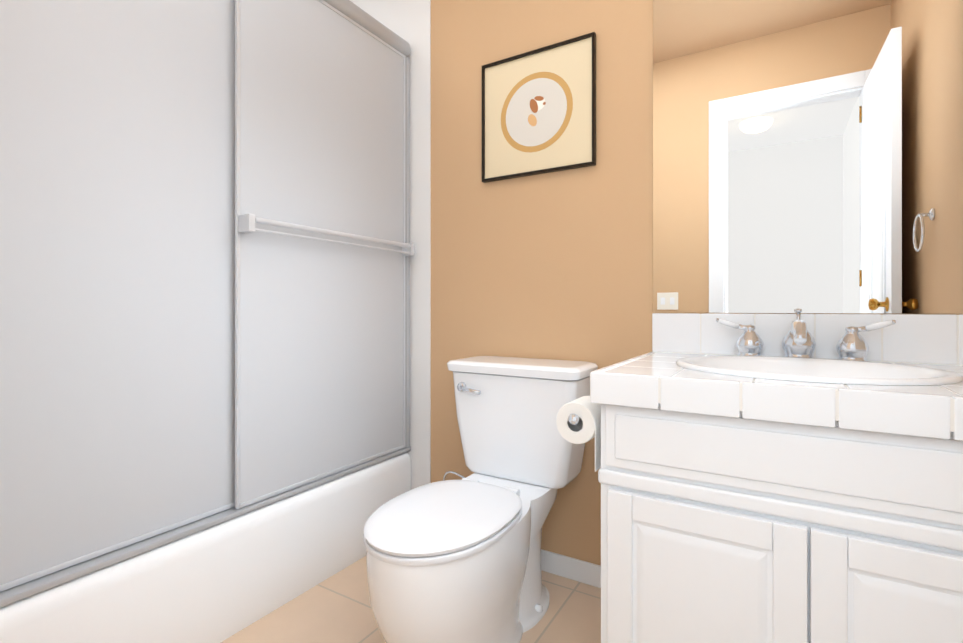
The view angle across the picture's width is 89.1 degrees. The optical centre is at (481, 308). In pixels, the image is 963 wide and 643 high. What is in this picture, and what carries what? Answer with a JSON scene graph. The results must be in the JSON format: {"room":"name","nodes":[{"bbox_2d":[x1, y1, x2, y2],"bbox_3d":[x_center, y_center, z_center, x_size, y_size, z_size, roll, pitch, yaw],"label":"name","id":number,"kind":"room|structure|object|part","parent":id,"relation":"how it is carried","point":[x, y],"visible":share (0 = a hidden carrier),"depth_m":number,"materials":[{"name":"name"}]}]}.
{"room":"bathroom","nodes":[
{"label":"bathroom","id":0,"kind":"room"},
{"bbox_2d":[221,556,600,642],"bbox_3d":[-0.849,1.039,0.254,2.950,0.080,4.100,0,0,31],"label":"floor","id":1,"kind":"structure","parent":0,"point":[336,608],"depth_m":1.58,"materials":[{"name":"tile"}]},
{"bbox_2d":[0,0,430,642],"bbox_3d":[-1.023,-0.280,1.729,0.920,2.560,1.561,0,0,31],"label":"bathtub","id":2,"kind":"object","parent":1,"relation":"on","point":[214,320],"visible":0.96,"depth_m":1.44,"materials":[{"name":"white ceramic"}]},
{"bbox_3d":[-0.946,-0.260,1.254,0.014,1.760,0.743,0,0,31],"label":"panel","id":3,"kind":"part","parent":2,"relation":"part of","materials":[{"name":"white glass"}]},
{"bbox_3d":[-0.552,-0.260,1.852,0.014,1.760,0.798,0,0,31],"label":"panel","id":4,"kind":"part","parent":2,"relation":"part of","materials":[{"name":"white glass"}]},
{"bbox_2d":[363,356,597,642],"bbox_3d":[-0.089,0.596,1.570,0.695,0.809,0.854,0,0,31],"label":"toilet","id":5,"kind":"object","parent":1,"relation":"on","point":[453,561],"visible":0.96,"depth_m":1.42,"materials":[{"name":"white ceramic"}]},
{"bbox_3d":[-0.101,0.579,1.381,0.372,0.044,0.519,0,0,31],"label":"seat","id":6,"kind":"part","parent":5,"relation":"part of","materials":[{"name":"white plastic"}]},
{"bbox_3d":[-0.047,0.286,1.761,0.104,0.038,0.028,0,0,31],"label":"lever","id":7,"kind":"part","parent":5,"relation":"part of","materials":[{"name":"silver metal"}]},
{"bbox_3d":[0.141,0.396,1.779,0.520,0.410,0.237,0,0,31],"label":"tank","id":8,"kind":"part","parent":5,"relation":"part of","materials":[{"name":"white ceramic"}]},
{"bbox_2d":[556,308,962,642],"bbox_3d":[0.746,0.499,1.184,0.987,1.001,0.650,0,0,31],"label":"bathroom vanity","id":9,"kind":"object","parent":1,"relation":"on","point":[797,477],"visible":1,"depth_m":0.97,"materials":[{"name":"white paint"}]},
{"bbox_2d":[591,351,962,440],"bbox_3d":[0.789,0.178,1.157,0.882,0.071,0.648,0,0,31],"label":"countertop","id":10,"kind":"structure","parent":9,"relation":"on","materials":[{"name":"white tile"}]},
{"bbox_2d":[716,308,895,360],"bbox_3d":[0.876,0.072,1.349,0.424,0.146,0.176,0,0,31],"label":"faucet","id":11,"kind":"object","parent":10,"relation":"on","point":[798,336],"depth_m":1.39,"materials":[{"name":"silver metal"}]},
{"bbox_2d":[676,356,962,384],"bbox_3d":[0.756,0.206,1.157,0.554,0.147,0.448,0,0,31],"label":"basin","id":12,"kind":"object","parent":10,"relation":"in","point":[800,369],"depth_m":1.19,"materials":[{"name":"white ceramic"}]},
{"bbox_2d":[431,0,962,565],"bbox_3d":[0.191,-0.325,1.963,2.950,2.650,0.100,0,0,31],"label":"wall","id":13,"kind":"structure","parent":0,"point":[551,266],"depth_m":1.87,"materials":[{"name":"paint"}]},
{"bbox_2d":[482,32,595,182],"bbox_3d":[0.207,-0.755,1.881,0.474,0.474,0.021,0,0,31],"label":"picture","id":14,"kind":"object","parent":13,"relation":"attached to","point":[539,111],"visible":0.98,"depth_m":1.87,"materials":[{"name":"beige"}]},
{"bbox_2d":[541,549,600,587],"bbox_3d":[0.554,0.961,1.675,1.830,0.078,0.012,0,0,31],"label":"baseboard","id":15,"kind":"structure","parent":13,"relation":"attached to","point":[581,571],"depth_m":1.79,"materials":[{"name":"white wood"}]},
{"bbox_2d":[652,313,962,364],"bbox_3d":[0.956,0.082,1.427,0.882,0.134,0.016,0,0,31],"label":"backsplash","id":16,"kind":"structure","parent":13,"relation":"attached to","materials":[{"name":"white tile"}]},
{"bbox_2d":[653,0,962,313],"bbox_3d":[0.959,-0.694,1.434,0.879,1.413,0.006,0,0,31],"label":"mirror","id":17,"kind":"object","parent":13,"relation":"attached to","point":[807,156],"visible":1,"depth_m":1.43,"materials":[{"name":"clear glass"}]}
]}

